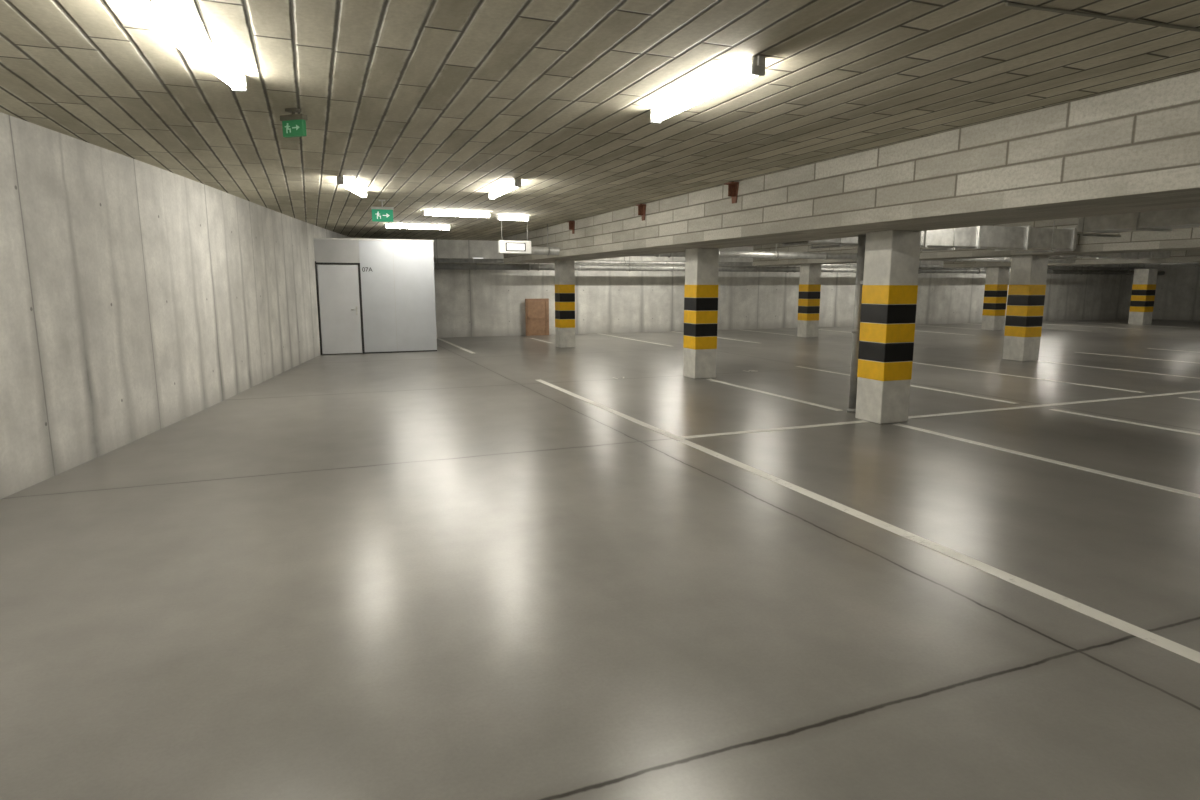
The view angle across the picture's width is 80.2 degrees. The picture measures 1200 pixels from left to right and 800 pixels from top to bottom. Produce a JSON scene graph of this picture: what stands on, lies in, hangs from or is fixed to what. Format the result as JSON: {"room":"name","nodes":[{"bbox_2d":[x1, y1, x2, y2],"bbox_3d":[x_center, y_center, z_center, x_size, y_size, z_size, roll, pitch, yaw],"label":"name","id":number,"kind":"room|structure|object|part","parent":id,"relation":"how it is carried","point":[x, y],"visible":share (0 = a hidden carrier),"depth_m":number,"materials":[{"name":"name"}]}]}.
{"room":"parking garage","nodes":[
{"label":"parking garage","id":0,"kind":"room"},
{"bbox_2d":[0,112,350,498],"bbox_3d":[-4.839,-0.735,5.450,0.563,2.900,31.058,-1,9,-8],"label":"wall","id":1,"kind":"structure","parent":0,"point":[138,298],"depth_m":7.17,"materials":[{"name":"concrete"}]},
{"bbox_2d":[313,238,433,241],"bbox_3d":[-5.970,-3.956,18.288,2.700,0.095,4.370,-4,10,-22],"label":"trim","id":2,"kind":"structure","parent":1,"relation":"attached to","point":[313,238],"depth_m":16.30,"materials":[{"name":"grey metal"}]},
{"bbox_2d":[0,319,1199,799],"bbox_3d":[10.561,-0.221,11.792,44.300,0.150,30.400,-4,10,-22],"label":"floor","id":3,"kind":"structure","parent":0,"point":[450,572],"depth_m":3.86,"materials":[{"name":"concrete"}]},
{"bbox_2d":[315,261,436,354],"bbox_3d":[-5.177,-2.136,16.554,2.680,2.100,0.140,-4,10,-22],"label":"door frame","id":4,"kind":"structure","parent":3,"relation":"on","point":[316,263],"depth_m":16.31,"materials":[{"name":"metal"}]},
{"bbox_2d":[317,265,361,353],"bbox_3d":[-5.932,-2.065,16.275,0.865,2.010,0.050,-4,10,-22],"label":"door leaf","id":5,"kind":"structure","parent":4,"relation":"attached to","point":[338,285],"depth_m":16.25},
{"bbox_2d":[313,239,397,350],"bbox_3d":[-5.615,-2.359,16.370,1.758,2.560,0.084,-4,10,-22],"label":"overpanel","id":6,"kind":"object","parent":4,"relation":"attached to","point":[325,251],"visible":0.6,"depth_m":16.05,"materials":[{"name":"grey metal"}]},
{"bbox_2d":[359,240,436,351],"bbox_3d":[-5.514,-2.726,18.684,1.670,2.580,4.350,-4,10,-22],"label":"panels","id":7,"kind":"object","parent":3,"relation":"on","point":[414,316],"visible":1,"depth_m":16.68,"materials":[{"name":"grey metal"}]},
{"bbox_2d":[525,299,548,335],"bbox_3d":[-1.964,-2.598,22.349,0.760,1.150,0.080,-4,10,-22],"label":"wooden board","id":8,"kind":"object","parent":3,"relation":"on","point":[536,310],"visible":1,"depth_m":22.32,"materials":[{"name":"brown wood"}]},
{"bbox_2d":[555,260,574,347],"bbox_3d":[-0.895,-2.446,18.180,0.400,2.190,0.400,-4,10,-22],"label":"concrete pillar","id":9,"kind":"structure","parent":3,"relation":"on","point":[564,269],"depth_m":17.99,"materials":[{"name":"concrete"}]},
{"bbox_2d":[555,284,574,327],"bbox_3d":[-0.895,-2.397,18.188,0.408,1.090,0.408,-4,10,-22],"label":"bands","id":10,"kind":"object","parent":9,"relation":"attached to","point":[564,294],"visible":0.9,"depth_m":18.01,"materials":[{"name":"yellow paint"}]},
{"bbox_2d":[683,248,718,378],"bbox_3d":[1.731,-1.482,12.253,0.420,2.190,0.420,-4,10,-22],"label":"concrete pillar","id":11,"kind":"structure","parent":3,"relation":"on","point":[701,264],"depth_m":12.11,"materials":[{"name":"concrete"}]},
{"bbox_2d":[683,285,718,349],"bbox_3d":[1.731,-1.433,12.261,0.428,1.090,0.428,-4,10,-22],"label":"bands","id":12,"kind":"object","parent":11,"relation":"attached to","point":[703,301],"visible":0.98,"depth_m":12.08,"materials":[{"name":"yellow paint"}]},
{"bbox_2d":[797,264,821,336],"bbox_3d":[6.380,-3.027,21.753,0.450,2.190,0.450,-4,10,-22],"label":"concrete pillar","id":13,"kind":"structure","parent":3,"relation":"on","point":[809,273],"depth_m":21.60,"materials":[{"name":"concrete"}]},
{"bbox_2d":[798,284,820,320],"bbox_3d":[6.380,-2.978,21.761,0.458,1.090,0.458,-4,10,-22],"label":"bands","id":14,"kind":"object","parent":13,"relation":"attached to","point":[809,296],"visible":0.98,"depth_m":21.58,"materials":[{"name":"yellow paint"}]},
{"bbox_2d":[437,321,1199,662],"bbox_3d":[12.969,-0.487,12.946,26.850,0.003,29.200,-4,10,-22],"label":"parking lines","id":15,"kind":"object","parent":3,"relation":"on","point":[1184,651],"visible":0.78,"depth_m":6.09,"materials":[{"name":"white paint"}]},
{"bbox_2d":[855,230,920,423],"bbox_3d":[3.351,-0.842,8.322,0.420,2.190,0.420,-4,10,-22],"label":"concrete pillar","id":16,"kind":"structure","parent":3,"relation":"on","point":[891,256],"depth_m":8.18,"materials":[{"name":"concrete"}]},
{"bbox_2d":[847,235,865,412],"bbox_3d":[3.241,-0.908,8.725,0.140,2.190,0.400,-4,10,-22],"label":"drain pipe","id":17,"kind":"object","parent":16,"relation":"attached to","point":[861,238],"visible":0.67,"depth_m":8.80,"materials":[{"name":"grey metal"}]},
{"bbox_2d":[857,285,917,380],"bbox_3d":[3.351,-0.793,8.330,0.428,1.090,0.428,-4,10,-22],"label":"bands","id":18,"kind":"object","parent":16,"relation":"attached to","point":[891,332],"visible":0.99,"depth_m":8.16,"materials":[{"name":"yellow paint"}]},
{"bbox_2d":[981,267,1008,329],"bbox_3d":[13.878,-3.563,25.043,0.500,2.190,0.500,-4,10,-22],"label":"concrete pillar","id":19,"kind":"structure","parent":3,"relation":"on","point":[994,275],"depth_m":24.89,"materials":[{"name":"concrete"}]},
{"bbox_2d":[982,284,1007,315],"bbox_3d":[13.878,-3.513,25.051,0.508,1.090,0.508,-4,10,-22],"label":"bands","id":20,"kind":"object","parent":19,"relation":"attached to","point":[995,295],"visible":1,"depth_m":24.86,"materials":[{"name":"yellow paint"}]},
{"bbox_2d":[1002,255,1048,360],"bbox_3d":[8.988,-1.941,15.075,0.480,2.190,0.480,-4,10,-22],"label":"concrete pillar","id":21,"kind":"structure","parent":3,"relation":"on","point":[1025,269],"depth_m":14.93,"materials":[{"name":"concrete"}]},
{"bbox_2d":[1004,285,1045,336],"bbox_3d":[8.988,-1.892,15.083,0.488,1.090,0.488,-4,10,-22],"label":"bands","id":22,"kind":"object","parent":21,"relation":"attached to","point":[1030,298],"visible":0.99,"depth_m":14.90,"materials":[{"name":"yellow paint"}]},
{"bbox_2d":[1128,269,1157,324],"bbox_3d":[21.655,-4.116,28.443,0.550,2.190,0.550,-4,10,-22],"label":"concrete pillar","id":23,"kind":"structure","parent":3,"relation":"on","point":[1141,276],"depth_m":28.28,"materials":[{"name":"concrete"}]},
{"bbox_2d":[1129,284,1155,311],"bbox_3d":[21.655,-4.066,28.451,0.558,1.090,0.558,-4,10,-22],"label":"bands","id":24,"kind":"object","parent":23,"relation":"attached to","point":[1138,290],"visible":0.95,"depth_m":28.25,"materials":[{"name":"yellow paint"}]},
{"bbox_2d":[0,0,1199,246],"bbox_3d":[10.561,-3.256,11.298,44.300,0.200,30.400,-4,10,-22],"label":"ceiling","id":25,"kind":"structure","parent":0,"point":[419,105],"depth_m":4.62,"materials":[{"name":"grey concrete"}]},
{"bbox_2d":[113,0,246,91],"bbox_3d":[-2.162,-1.863,3.659,0.090,0.098,1.782,-1,9,-8],"label":"ceiling light","id":26,"kind":"object","parent":25,"relation":"attached to","point":[146,11],"depth_m":3.66,"materials":[{"name":"white plastic"}]},
{"bbox_2d":[280,108,307,137],"bbox_3d":[-2.309,-2.091,5.380,0.210,0.200,0.060,3,10,18],"label":"exit sign","id":27,"kind":"object","parent":25,"relation":"hanging from","point":[293,125],"visible":1,"depth_m":5.36,"materials":[{"name":"green plastic"}]},
{"bbox_3d":[-2.309,-2.052,5.386,0.190,0.120,0.040,3,10,18],"label":"panel","id":28,"kind":"part","parent":27,"relation":"part of","materials":[{"name":"green plastic"}]},
{"bbox_2d":[336,176,366,197],"bbox_3d":[-3.261,-2.798,9.409,0.090,0.098,1.409,-1,9,-6],"label":"ceiling light","id":29,"kind":"object","parent":25,"relation":"attached to","point":[340,180],"depth_m":9.20,"materials":[{"name":"white plastic"}]},
{"bbox_2d":[371,199,393,221],"bbox_3d":[-3.408,-2.964,11.167,0.340,0.335,0.060,-2,10,-15],"label":"exit sign","id":30,"kind":"object","parent":25,"relation":"hanging from","point":[379,214],"visible":1,"depth_m":11.15,"materials":[{"name":"green plastic"}]},
{"bbox_3d":[-3.408,-2.893,11.178,0.320,0.190,0.040,-2,10,-15],"label":"panel","id":31,"kind":"part","parent":30,"relation":"part of","materials":[{"name":"green plastic"}]},
{"bbox_2d":[384,224,450,229],"bbox_3d":[-4.049,-3.846,15.850,1.460,0.098,0.090,-4,10,-22],"label":"ceiling light","id":32,"kind":"object","parent":25,"relation":"attached to","point":[407,226],"depth_m":15.81,"materials":[{"name":"white plastic"}]},
{"bbox_2d":[421,210,491,217],"bbox_3d":[-2.588,-3.369,12.919,1.260,0.098,0.090,-4,10,-22],"label":"ceiling light","id":33,"kind":"object","parent":25,"relation":"attached to","point":[425,212],"depth_m":12.88,"materials":[{"name":"white plastic"}]},
{"bbox_2d":[489,179,520,198],"bbox_3d":[-1.293,-2.830,9.603,0.090,0.098,1.460,-4,10,-22],"label":"ceiling light","id":34,"kind":"object","parent":25,"relation":"attached to","point":[516,183],"depth_m":9.42,"materials":[{"name":"white plastic"}]},
{"bbox_2d":[496,215,529,220],"bbox_3d":[-1.670,-3.498,13.709,0.660,0.098,0.090,-4,10,-22],"label":"ceiling light","id":35,"kind":"object","parent":25,"relation":"attached to","point":[499,217],"depth_m":13.67,"materials":[{"name":"white plastic"}]},
{"bbox_2d":[498,220,531,253],"bbox_3d":[-1.750,-3.355,14.643,0.680,0.680,0.131,-4,10,-22],"label":"display box","id":36,"kind":"object","parent":25,"relation":"hanging from","point":[504,246],"visible":0.88,"depth_m":14.62,"materials":[{"name":"white plastic"}]},
{"bbox_3d":[-1.752,-3.148,14.681,0.680,0.260,0.120,-4,10,-22],"label":"casing","id":37,"kind":"part","parent":36,"relation":"part of","materials":[{"name":"white plastic"}]},
{"bbox_2d":[650,56,765,123],"bbox_3d":[0.672,-2.044,4.772,0.090,0.098,1.410,-4,10,-22],"label":"ceiling light","id":38,"kind":"object","parent":25,"relation":"attached to","point":[754,67],"depth_m":4.58,"materials":[{"name":"white plastic"}]},
{"bbox_2d":[434,239,1154,269],"bbox_3d":[10.023,-5.273,26.472,32.900,0.692,0.144,-4,10,-22],"label":"pipe","id":39,"kind":"object","parent":25,"relation":"hanging from","point":[452,260],"visible":0.38,"depth_m":23.37,"materials":[{"name":"metal"}]},
{"bbox_2d":[434,237,1164,274],"bbox_3d":[10.172,-5.107,26.123,32.900,0.908,0.216,-4,10,-22],"label":"pipe","id":40,"kind":"object","parent":25,"relation":"hanging from","point":[449,266],"visible":0.62,"depth_m":23.07,"materials":[{"name":"grey metal"}]},
{"bbox_2d":[503,70,1199,262],"bbox_3d":[3.092,-2.196,7.614,1.300,0.710,28.100,-4,10,-22],"label":"beam","id":41,"kind":"structure","parent":25,"relation":"attached to","point":[1133,149],"depth_m":6.13,"materials":[{"name":"grey concrete"}]},
{"bbox_2d":[568,221,574,233],"bbox_3d":[-0.600,-3.576,14.786,0.110,0.250,0.180,-4,10,-22],"label":"bracket","id":42,"kind":"object","parent":41,"relation":"attached to","point":[571,223],"visible":1,"depth_m":14.77,"materials":[{"name":"brown metal"}]},
{"bbox_2d":[635,204,645,220],"bbox_3d":[0.666,-3.069,11.671,0.110,0.250,0.180,-4,10,-22],"label":"bracket","id":43,"kind":"object","parent":41,"relation":"attached to","point":[641,207],"visible":1,"depth_m":11.65,"materials":[{"name":"brown metal"}]},
{"bbox_2d":[724,182,738,203],"bbox_3d":[1.687,-2.661,9.162,0.110,0.250,0.180,-4,10,-22],"label":"bracket","id":44,"kind":"object","parent":41,"relation":"attached to","point":[733,187],"visible":1,"depth_m":9.15,"materials":[{"name":"brown metal"}]},
{"bbox_2d":[528,224,1199,264],"bbox_3d":[12.954,-4.429,21.251,31.400,0.682,0.204,-4,10,-22],"label":"ventilation duct","id":45,"kind":"object","parent":25,"relation":"hanging from","point":[547,250],"visible":0.34,"depth_m":18.01,"materials":[{"name":"metal"}]},
{"bbox_2d":[783,220,1076,252],"bbox_3d":[5.936,-2.972,12.411,6.100,0.720,0.720,-4,10,-22],"label":"ventilation duct","id":46,"kind":"object","parent":25,"relation":"hanging from","point":[999,238],"visible":0.57,"depth_m":12.51,"materials":[{"name":"metal"}]},
{"bbox_2d":[753,217,1199,265],"bbox_3d":[10.701,-2.687,10.629,1.000,0.710,28.100,-4,10,-22],"label":"beam","id":47,"kind":"structure","parent":25,"relation":"attached to","point":[1180,239],"depth_m":13.80,"materials":[{"name":"grey concrete"}]},
{"bbox_2d":[943,250,1199,267],"bbox_3d":[18.358,-3.180,13.662,0.900,0.710,28.100,-4,10,-22],"label":"beam","id":48,"kind":"structure","parent":25,"relation":"attached to","point":[1185,256],"depth_m":21.07,"materials":[{"name":"grey concrete"}]},
{"bbox_2d":[1005,2,1199,31],"bbox_3d":[2.889,-1.898,3.617,2.052,0.016,0.216,-4,10,-22],"label":"conduit","id":49,"kind":"object","parent":25,"relation":"attached to","point":[1018,5],"depth_m":3.48,"materials":[{"name":"grey metal"}]},
{"bbox_2d":[1049,251,1170,259],"bbox_3d":[17.931,-4.345,20.668,19.000,0.660,0.720,-4,10,-22],"label":"ventilation duct","id":50,"kind":"object","parent":25,"relation":"hanging from","point":[1159,254],"visible":0.21,"depth_m":18.89,"materials":[{"name":"metal"}]},
{"bbox_2d":[1077,207,1199,236],"bbox_3d":[8.202,-1.660,4.321,0.720,0.710,10.300,-4,10,-22],"label":"ventilation duct","id":51,"kind":"object","parent":25,"relation":"hanging from","point":[1161,220],"visible":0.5,"depth_m":8.32,"materials":[{"name":"metal"}]},
{"bbox_2d":[351,237,1144,337],"bbox_3d":[9.155,-4.240,26.996,35.250,2.900,0.300,-4,10,-22],"label":"wall","id":52,"kind":"structure","parent":0,"point":[468,303],"depth_m":24.31,"materials":[{"name":"grey concrete"}]},
{"bbox_2d":[471,256,484,258],"bbox_3d":[-3.690,-4.235,21.544,0.400,0.200,0.140,-4,10,-22],"label":"wall lamp","id":53,"kind":"object","parent":52,"relation":"attached to","point":[474,257],"visible":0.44,"depth_m":21.47,"materials":[{"name":"white plastic"}]},
{"bbox_2d":[1145,264,1199,320],"bbox_3d":[30.997,-3.035,19.590,0.300,2.900,30.100,-4,10,-22],"label":"wall","id":54,"kind":"structure","parent":0,"point":[1177,293],"depth_m":31.90,"materials":[{"name":"grey concrete"}]}
]}

